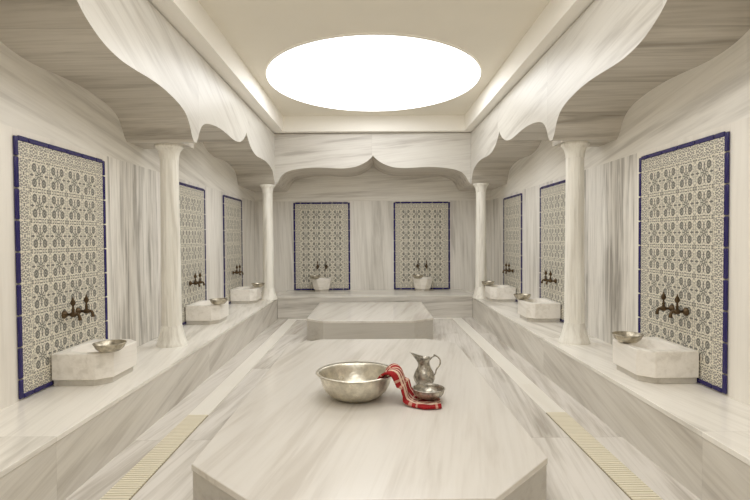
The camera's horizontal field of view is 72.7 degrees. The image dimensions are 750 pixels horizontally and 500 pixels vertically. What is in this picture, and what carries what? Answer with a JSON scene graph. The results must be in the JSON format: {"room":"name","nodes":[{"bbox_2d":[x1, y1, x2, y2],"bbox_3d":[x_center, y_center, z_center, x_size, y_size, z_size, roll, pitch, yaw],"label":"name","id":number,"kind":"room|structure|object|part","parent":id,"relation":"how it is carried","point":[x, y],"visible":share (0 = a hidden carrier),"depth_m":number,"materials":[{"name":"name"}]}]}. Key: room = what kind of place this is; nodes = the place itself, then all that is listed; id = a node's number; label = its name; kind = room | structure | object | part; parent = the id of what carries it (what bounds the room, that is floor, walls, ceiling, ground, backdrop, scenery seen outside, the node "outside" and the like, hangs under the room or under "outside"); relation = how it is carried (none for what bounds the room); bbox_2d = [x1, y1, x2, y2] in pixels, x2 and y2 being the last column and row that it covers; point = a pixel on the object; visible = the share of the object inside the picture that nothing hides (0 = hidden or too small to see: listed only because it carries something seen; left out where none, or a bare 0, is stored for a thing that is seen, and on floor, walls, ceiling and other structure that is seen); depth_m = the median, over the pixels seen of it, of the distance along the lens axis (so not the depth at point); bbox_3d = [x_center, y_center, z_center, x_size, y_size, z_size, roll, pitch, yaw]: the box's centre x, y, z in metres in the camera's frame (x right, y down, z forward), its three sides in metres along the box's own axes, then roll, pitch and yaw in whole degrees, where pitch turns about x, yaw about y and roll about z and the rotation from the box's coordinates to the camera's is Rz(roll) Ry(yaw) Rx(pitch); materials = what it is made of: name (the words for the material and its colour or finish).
{"room":"spa","nodes":[
{"label":"spa","id":0,"kind":"room"},
{"bbox_2d":[0,41,255,409],"bbox_3d":[-2.295,-0.444,3.956,0.100,3.470,11.350,0,1,0],"label":"wall","id":1,"kind":"structure","parent":0,"point":[37,103],"depth_m":4.40,"materials":[{"name":"stone"}]},
{"bbox_2d":[13,135,107,399],"bbox_3d":[-2.232,0.098,3.704,0.016,1.659,1.066,0,1,0],"label":"tile panel","id":2,"kind":"object","parent":1,"relation":"attached to","point":[60,205],"visible":0.82,"depth_m":3.56,"materials":[{"name":"tile"}]},
{"bbox_2d":[61,297,81,320],"bbox_3d":[-2.165,0.419,3.652,0.127,0.170,0.060,0,1,0],"label":"tap","id":3,"kind":"object","parent":2,"relation":"attached to","point":[65,313],"visible":1,"depth_m":3.64,"materials":[{"name":"brown metal"}]},
{"bbox_3d":[-2.163,0.368,3.651,0.040,0.068,0.024,0,1,0],"label":"handle","id":4,"kind":"part","parent":3,"relation":"part of","materials":[{"name":"brown metal"}]},
{"bbox_3d":[-2.123,0.477,3.654,0.044,0.055,0.027,0,1,0],"label":"spout","id":5,"kind":"part","parent":3,"relation":"part of","materials":[{"name":"brown metal"}]},
{"bbox_2d":[75,294,94,316],"bbox_3d":[-2.165,0.415,3.822,0.127,0.170,0.060,0,1,0],"label":"tap","id":6,"kind":"object","parent":2,"relation":"attached to","point":[86,310],"visible":0.95,"depth_m":3.81,"materials":[{"name":"brown metal"}]},
{"bbox_3d":[-2.163,0.364,3.821,0.040,0.068,0.024,0,1,0],"label":"handle","id":7,"kind":"part","parent":6,"relation":"part of","materials":[{"name":"brown metal"}]},
{"bbox_2d":[0,0,274,185],"bbox_3d":[-1.946,-1.379,3.422,0.607,0.850,10.077,0,1,0],"label":"trim","id":8,"kind":"structure","parent":1,"relation":"attached to","point":[159,88],"depth_m":3.94,"materials":[{"name":"stone"}]},
{"bbox_2d":[131,143,193,148],"bbox_3d":[-2.014,-1.094,4.815,0.477,0.215,0.365,0,1,0],"label":"trim","id":9,"kind":"structure","parent":1,"relation":"attached to","point":[142,145],"depth_m":4.82,"materials":[{"name":"stone"}]},
{"bbox_2d":[179,182,206,324],"bbox_3d":[-2.242,0.039,6.224,0.016,1.659,1.066,0,1,0],"label":"tile panel","id":10,"kind":"object","parent":1,"relation":"attached to","point":[191,198],"visible":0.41,"depth_m":6.26,"materials":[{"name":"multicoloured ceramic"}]},
{"bbox_2d":[189,273,200,286],"bbox_3d":[-2.175,0.360,6.166,0.127,0.170,0.060,0,1,0],"label":"tap","id":11,"kind":"object","parent":10,"relation":"attached to","point":[195,275],"visible":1,"depth_m":6.16,"materials":[{"name":"brown metal"}]},
{"bbox_2d":[196,273,204,285],"bbox_3d":[-2.176,0.356,6.336,0.127,0.170,0.060,0,1,0],"label":"tap","id":12,"kind":"object","parent":10,"relation":"attached to","point":[199,275],"visible":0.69,"depth_m":6.33,"materials":[{"name":"brown metal"}]},
{"bbox_2d":[223,195,242,303],"bbox_3d":[-2.250,-0.006,8.113,0.016,1.659,1.066,0,1,0],"label":"tile panel","id":13,"kind":"object","parent":1,"relation":"attached to","point":[232,210],"visible":0.73,"depth_m":8.01,"materials":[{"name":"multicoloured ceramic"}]},
{"bbox_2d":[255,166,490,291],"bbox_3d":[-0.042,-0.593,9.689,4.454,3.470,0.100,0,1,0],"label":"wall","id":14,"kind":"structure","parent":0,"point":[371,194],"depth_m":9.64,"materials":[{"name":"stone"}]},
{"bbox_2d":[293,202,349,289],"bbox_3d":[-1.003,-0.071,9.638,1.066,1.659,0.016,0,1,0],"label":"tile panel","id":15,"kind":"object","parent":14,"relation":"attached to","point":[321,230],"visible":0.96,"depth_m":9.63,"materials":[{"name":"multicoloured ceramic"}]},
{"bbox_2d":[275,133,470,190],"bbox_3d":[-0.035,-1.523,9.042,3.260,0.850,1.150,0,1,0],"label":"trim","id":16,"kind":"structure","parent":14,"relation":"attached to","point":[446,155],"depth_m":8.46,"materials":[{"name":"stone"}]},
{"bbox_2d":[241,184,504,191],"bbox_3d":[-0.045,-1.523,9.042,4.454,0.850,1.150,0,1,0],"label":"trim","id":17,"kind":"structure","parent":14,"relation":"attached to","point":[256,188],"depth_m":9.04,"materials":[{"name":"stone"}]},
{"bbox_2d":[393,202,449,289],"bbox_3d":[0.887,-0.083,9.645,1.066,1.659,0.016,0,1,0],"label":"tile panel","id":18,"kind":"object","parent":14,"relation":"attached to","point":[421,229],"visible":0.98,"depth_m":9.64,"materials":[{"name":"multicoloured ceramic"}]},
{"bbox_2d":[198,0,549,115],"bbox_3d":[-0.028,-2.093,3.927,4.454,0.001,11.350,0,1,0],"label":"ceiling","id":19,"kind":"structure","parent":0,"point":[258,31],"depth_m":4.80,"materials":[{"name":"paint"}]},
{"bbox_2d":[266,33,480,110],"bbox_3d":[-0.019,-2.144,6.471,2.657,0.118,2.997,0,1,0],"label":"oval ceiling light","id":20,"kind":"object","parent":19,"relation":"attached to","point":[357,71],"visible":0.94,"depth_m":6.00,"materials":[{"name":"white paint"}]},
{"bbox_2d":[65,318,699,499],"bbox_3d":[-0.007,1.336,4.008,4.654,0.120,11.550,0,1,0],"label":"floor","id":21,"kind":"structure","parent":0,"point":[571,474],"depth_m":3.54,"materials":[{"name":"stone"}]},
{"bbox_2d":[0,292,283,499],"bbox_3d":[-1.937,1.107,3.994,0.596,0.362,11.347,0,1,0],"label":"bench","id":22,"kind":"object","parent":21,"relation":"on","point":[53,440],"visible":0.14,"depth_m":3.21,"materials":[{"name":"white stone"}]},
{"bbox_2d":[51,339,136,385],"bbox_3d":[-2.025,0.819,3.752,0.386,0.226,0.520,0,1,0],"label":"basin","id":23,"kind":"object","parent":22,"relation":"on","point":[82,364],"visible":0.84,"depth_m":3.52,"materials":[{"name":"white stone"}]},
{"bbox_2d":[92,339,126,352],"bbox_3d":[-1.850,0.677,3.559,0.217,0.063,0.217,0,1,0],"label":"bowl","id":24,"kind":"object","parent":23,"relation":"on","point":[106,346],"visible":1,"depth_m":3.52,"materials":[{"name":"metal"}]},
{"bbox_2d":[154,143,187,347],"bbox_3d":[-1.944,-0.041,4.853,0.284,1.893,0.284,0,1,0],"label":"marble column","id":25,"kind":"structure","parent":22,"relation":"on","point":[172,334],"depth_m":4.78,"materials":[{"name":"white stone"}]},
{"bbox_2d":[185,300,228,324],"bbox_3d":[-2.035,0.761,6.251,0.386,0.226,0.520,0,1,0],"label":"basin","id":26,"kind":"object","parent":22,"relation":"on","point":[200,312],"visible":0.8,"depth_m":6.01,"materials":[{"name":"white stone"}]},
{"bbox_2d":[209,298,227,304],"bbox_3d":[-1.865,0.617,6.089,0.217,0.063,0.217,-1,2,-29],"label":"bowl","id":27,"kind":"object","parent":26,"relation":"on","point":[216,301],"visible":1,"depth_m":6.03,"materials":[{"name":"metal"}]},
{"bbox_2d":[230,286,260,303],"bbox_3d":[-2.042,0.716,8.131,0.386,0.226,0.520,0,1,0],"label":"basin","id":28,"kind":"object","parent":22,"relation":"on","point":[241,294],"visible":0.98,"depth_m":7.89,"materials":[{"name":"white stone"}]},
{"bbox_2d":[251,283,264,286],"bbox_3d":[-1.884,0.567,8.228,0.217,0.063,0.217,1,2,38],"label":"bowl","id":29,"kind":"object","parent":28,"relation":"on","point":[253,284],"visible":1,"depth_m":8.17,"materials":[{"name":"metal"}]},
{"bbox_2d":[260,184,276,299],"bbox_3d":[-1.769,-0.126,8.442,0.284,1.893,0.284,-2,2,-42],"label":"marble column","id":30,"kind":"structure","parent":22,"relation":"on","point":[268,292],"depth_m":8.37,"materials":[{"name":"white stone"}]},
{"bbox_2d":[100,415,207,499],"bbox_3d":[-1.365,1.323,2.191,0.160,0.008,3.530,0,1,0],"label":"drain grate","id":31,"kind":"object","parent":21,"relation":"on","point":[136,478],"visible":1,"depth_m":3.13,"materials":[{"name":"plastic"}]},
{"bbox_2d":[189,319,296,415],"bbox_3d":[-1.382,1.228,6.315,0.160,0.004,4.720,0,1,0],"label":"trim","id":32,"kind":"structure","parent":21,"relation":"on","point":[215,398],"depth_m":5.10,"materials":[{"name":"beige stone"}]},
{"bbox_2d":[191,339,547,499],"bbox_3d":[-0.023,1.137,3.783,1.730,0.290,3.350,0,1,0],"label":"platform","id":33,"kind":"object","parent":21,"relation":"on","point":[288,439],"visible":0.98,"depth_m":2.69,"materials":[{"name":"white stone"}]},
{"bbox_2d":[316,361,390,402],"bbox_3d":[-0.129,0.909,3.462,0.542,0.180,0.542,0,1,0],"label":"bowl","id":34,"kind":"object","parent":33,"relation":"on","point":[352,381],"visible":0.88,"depth_m":3.35,"materials":[{"name":"silver metal"}]},
{"bbox_2d":[377,363,441,409],"bbox_3d":[0.230,0.891,3.354,0.440,0.211,0.280,0,1,14],"label":"folded towel","id":35,"kind":"object","parent":34,"relation":"hanging from","point":[395,371],"visible":0.8,"depth_m":3.31,"materials":[{"name":"red fabric"}]},
{"bbox_2d":[412,383,444,400],"bbox_3d":[0.355,0.942,3.369,0.218,0.066,0.218,0,1,0],"label":"dish","id":36,"kind":"object","parent":35,"relation":"on","point":[424,391],"visible":1,"depth_m":3.39,"materials":[{"name":"grey metal"}]},
{"bbox_3d":[-0.023,1.153,3.783,1.720,0.258,3.340,0,1,0],"label":"panel","id":37,"kind":"part","parent":33,"relation":"part of","materials":[{"name":"stone"}]},
{"bbox_2d":[410,352,440,383],"bbox_3d":[0.363,0.865,3.691,0.169,0.253,0.163,1,2,43],"label":"jug","id":38,"kind":"object","parent":33,"relation":"on","point":[423,373],"visible":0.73,"depth_m":3.65,"materials":[{"name":"grey metal"}]},
{"bbox_3d":[0.436,0.829,3.692,0.084,0.156,0.015,0,1,0],"label":"handle","id":39,"kind":"part","parent":38,"relation":"part of","materials":[{"name":"grey metal"}]},
{"bbox_2d":[307,302,432,340],"bbox_3d":[-0.068,1.046,7.625,1.710,0.290,1.918,0,1,0],"label":"platform","id":40,"kind":"object","parent":21,"relation":"on","point":[337,320],"visible":0.98,"depth_m":6.80,"materials":[{"name":"white stone"}]},
{"bbox_3d":[-0.068,1.062,7.626,1.700,0.258,1.912,0,1,0],"label":"panel","id":41,"kind":"part","parent":40,"relation":"part of","materials":[{"name":"stone"}]},
{"bbox_2d":[277,289,472,318],"bbox_3d":[0.000,0.962,9.175,3.318,0.386,0.998,0,1,0],"label":"bench","id":42,"kind":"object","parent":21,"relation":"on","point":[444,303],"visible":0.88,"depth_m":8.68,"materials":[{"name":"white stone"}]},
{"bbox_2d":[311,278,331,291],"bbox_3d":[-0.988,0.648,9.445,0.358,0.240,0.399,0,1,0],"label":"basin","id":43,"kind":"object","parent":42,"relation":"on","point":[321,284],"visible":0.87,"depth_m":9.32,"materials":[{"name":"white stone"}]},
{"bbox_2d":[309,275,320,278],"bbox_3d":[-1.093,0.499,9.300,0.217,0.063,0.217,0,2,31],"label":"bowl","id":44,"kind":"object","parent":43,"relation":"on","point":[310,276],"visible":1,"depth_m":9.23,"materials":[{"name":"metal"}]},
{"bbox_3d":[-0.001,0.783,9.170,3.318,0.030,0.998,0,1,0],"label":"seat","id":45,"kind":"part","parent":42,"relation":"part of","materials":[{"name":"stone"}]},
{"bbox_2d":[412,277,432,290],"bbox_3d":[0.882,0.636,9.453,0.358,0.240,0.399,0,1,0],"label":"basin","id":46,"kind":"object","parent":42,"relation":"on","point":[424,283],"visible":0.91,"depth_m":9.33,"materials":[{"name":"white stone"}]},
{"bbox_2d":[412,275,422,278],"bbox_3d":[0.782,0.487,9.307,0.217,0.063,0.217,0,1,2],"label":"bowl","id":47,"kind":"object","parent":46,"relation":"on","point":[414,276],"visible":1,"depth_m":9.22,"materials":[{"name":"metal"}]},
{"bbox_2d":[297,318,452,319],"bbox_3d":[-0.002,1.165,8.635,2.620,0.004,0.090,0,1,0],"label":"trim","id":48,"kind":"structure","parent":21,"relation":"on","point":[433,318],"depth_m":8.61,"materials":[{"name":"beige stone"}]},
{"bbox_2d":[453,318,564,412],"bbox_3d":[1.398,1.211,6.326,0.160,0.004,4.720,0,1,0],"label":"trim","id":49,"kind":"structure","parent":21,"relation":"on","point":[535,393],"depth_m":5.11,"materials":[{"name":"beige stone"}]},
{"bbox_2d":[546,412,662,499],"bbox_3d":[1.415,1.305,2.202,0.160,0.008,3.530,0,1,0],"label":"drain grate","id":50,"kind":"object","parent":21,"relation":"on","point":[626,480],"visible":1,"depth_m":3.10,"materials":[{"name":"plastic"}]},
{"bbox_2d":[466,291,749,499],"bbox_3d":[1.949,1.083,4.010,0.536,0.362,11.347,0,1,0],"label":"bench","id":51,"kind":"object","parent":21,"relation":"on","point":[699,435],"visible":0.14,"depth_m":3.24,"materials":[{"name":"white stone"}]},
{"bbox_2d":[472,183,488,298],"bbox_3d":[1.756,-0.148,8.456,0.284,1.893,0.284,-1,1,-15],"label":"marble column","id":52,"kind":"structure","parent":51,"relation":"on","point":[480,188],"depth_m":8.38,"materials":[{"name":"white stone"}]},
{"bbox_2d":[485,285,515,301],"bbox_3d":[1.987,0.691,8.147,0.386,0.226,0.520,0,1,0],"label":"basin","id":53,"kind":"object","parent":51,"relation":"on","point":[494,293],"visible":0.99,"depth_m":7.91,"materials":[{"name":"white stone"}]},
{"bbox_2d":[481,281,494,285],"bbox_3d":[1.836,0.543,8.293,0.217,0.063,0.217,-1,2,-36],"label":"bowl","id":54,"kind":"object","parent":53,"relation":"on","point":[487,283],"visible":1,"depth_m":8.23,"materials":[{"name":"metal"}]},
{"bbox_2d":[518,298,560,321],"bbox_3d":[1.995,0.736,6.267,0.386,0.226,0.520,0,1,0],"label":"basin","id":55,"kind":"object","parent":51,"relation":"on","point":[530,309],"visible":0.98,"depth_m":6.03,"materials":[{"name":"white stone"}]},
{"bbox_2d":[513,293,530,299],"bbox_3d":[1.849,0.587,6.403,0.217,0.063,0.217,-1,1,-19],"label":"bowl","id":56,"kind":"object","parent":55,"relation":"on","point":[522,296],"visible":1,"depth_m":6.34,"materials":[{"name":"metal"}]},
{"bbox_2d":[559,141,589,344],"bbox_3d":[1.906,-0.065,4.868,0.284,1.893,0.284,0,2,27],"label":"marble column","id":57,"kind":"structure","parent":51,"relation":"on","point":[574,332],"depth_m":4.79,"materials":[{"name":"white stone"}]},
{"bbox_2d":[613,337,698,383],"bbox_3d":[2.005,0.795,3.718,0.386,0.226,0.520,0,1,0],"label":"basin","id":58,"kind":"object","parent":51,"relation":"on","point":[656,360],"visible":0.88,"depth_m":3.49,"materials":[{"name":"white stone"}]},
{"bbox_2d":[612,331,643,342],"bbox_3d":[1.864,0.649,3.764,0.217,0.063,0.217,0,1,15],"label":"bowl","id":59,"kind":"object","parent":58,"relation":"on","point":[621,336],"visible":1,"depth_m":3.72,"materials":[{"name":"metal"}]},
{"bbox_2d":[491,29,749,405],"bbox_3d":[2.259,-0.472,3.974,0.100,3.470,11.350,0,1,0],"label":"wall","id":60,"kind":"structure","parent":0,"point":[712,97],"depth_m":4.33,"materials":[{"name":"stone"}]},
{"bbox_2d":[148,0,594,133],"bbox_3d":[-0.028,-1.966,3.930,4.454,0.253,11.350,0,1,0],"label":"trim","id":61,"kind":"structure","parent":60,"relation":"attached to","point":[189,18],"depth_m":5.73,"materials":[{"name":"white paint"}]},
{"bbox_2d":[503,193,521,301],"bbox_3d":[2.186,-0.033,8.130,0.016,1.659,1.066,0,1,0],"label":"tile panel","id":62,"kind":"object","parent":60,"relation":"attached to","point":[512,205],"visible":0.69,"depth_m":8.05,"materials":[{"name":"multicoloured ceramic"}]},
{"bbox_2d":[505,264,513,273],"bbox_3d":[2.123,0.289,8.073,0.127,0.170,0.060,0,1,0],"label":"tap","id":63,"kind":"object","parent":62,"relation":"attached to","point":[508,270],"visible":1,"depth_m":8.07,"materials":[{"name":"brown metal"}]},
{"bbox_2d":[539,180,564,322],"bbox_3d":[2.193,0.011,6.241,0.016,1.659,1.066,0,1,0],"label":"tile panel","id":64,"kind":"object","parent":60,"relation":"attached to","point":[552,196],"visible":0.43,"depth_m":6.27,"materials":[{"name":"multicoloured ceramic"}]},
{"bbox_2d":[541,270,551,282],"bbox_3d":[2.130,0.330,6.353,0.127,0.170,0.060,0,1,0],"label":"tap","id":65,"kind":"object","parent":64,"relation":"attached to","point":[545,272],"visible":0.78,"depth_m":6.35,"materials":[{"name":"brown metal"}]},
{"bbox_2d":[545,271,556,284],"bbox_3d":[2.131,0.334,6.183,0.127,0.170,0.060,0,1,0],"label":"tap","id":66,"kind":"object","parent":64,"relation":"attached to","point":[550,273],"visible":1,"depth_m":6.17,"materials":[{"name":"brown metal"}]},
{"bbox_2d":[552,141,610,146],"bbox_3d":[1.973,-1.119,4.831,0.457,0.215,0.365,0,1,0],"label":"trim","id":67,"kind":"structure","parent":60,"relation":"attached to","point":[554,143],"depth_m":4.85,"materials":[{"name":"stone"}]},
{"bbox_2d":[471,0,749,183],"bbox_3d":[1.911,-1.403,3.437,0.587,0.850,10.077,0,1,0],"label":"arch","id":68,"kind":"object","parent":60,"relation":"attached to","point":[583,88],"depth_m":3.97,"materials":[{"name":"stone"}]},
{"bbox_2d":[638,131,729,394],"bbox_3d":[2.204,0.070,3.722,0.016,1.659,1.066,0,1,0],"label":"tile panel","id":69,"kind":"object","parent":60,"relation":"attached to","point":[683,226],"visible":0.8,"depth_m":3.57,"materials":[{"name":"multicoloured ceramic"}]},
{"bbox_2d":[655,291,674,313],"bbox_3d":[2.141,0.390,3.779,0.127,0.170,0.060,0,1,0],"label":"tap","id":70,"kind":"object","parent":69,"relation":"attached to","point":[663,307],"visible":0.97,"depth_m":3.77,"materials":[{"name":"brown metal"}]},
{"bbox_3d":[2.138,0.339,3.778,0.040,0.068,0.024,0,1,0],"label":"handle","id":71,"kind":"part","parent":70,"relation":"part of","materials":[{"name":"brown metal"}]},
{"bbox_2d":[668,294,688,317],"bbox_3d":[2.141,0.394,3.609,0.127,0.170,0.060,0,1,0],"label":"tap","id":72,"kind":"object","parent":69,"relation":"attached to","point":[685,311],"visible":1,"depth_m":3.60,"materials":[{"name":"brown metal"}]},
{"bbox_3d":[2.100,0.452,3.610,0.044,0.055,0.027,0,1,0],"label":"spout","id":73,"kind":"part","parent":72,"relation":"part of","materials":[{"name":"brown metal"}]},
{"bbox_3d":[2.139,0.343,3.608,0.040,0.068,0.024,0,1,0],"label":"handle","id":74,"kind":"part","parent":72,"relation":"part of","materials":[{"name":"brown metal"}]}
]}

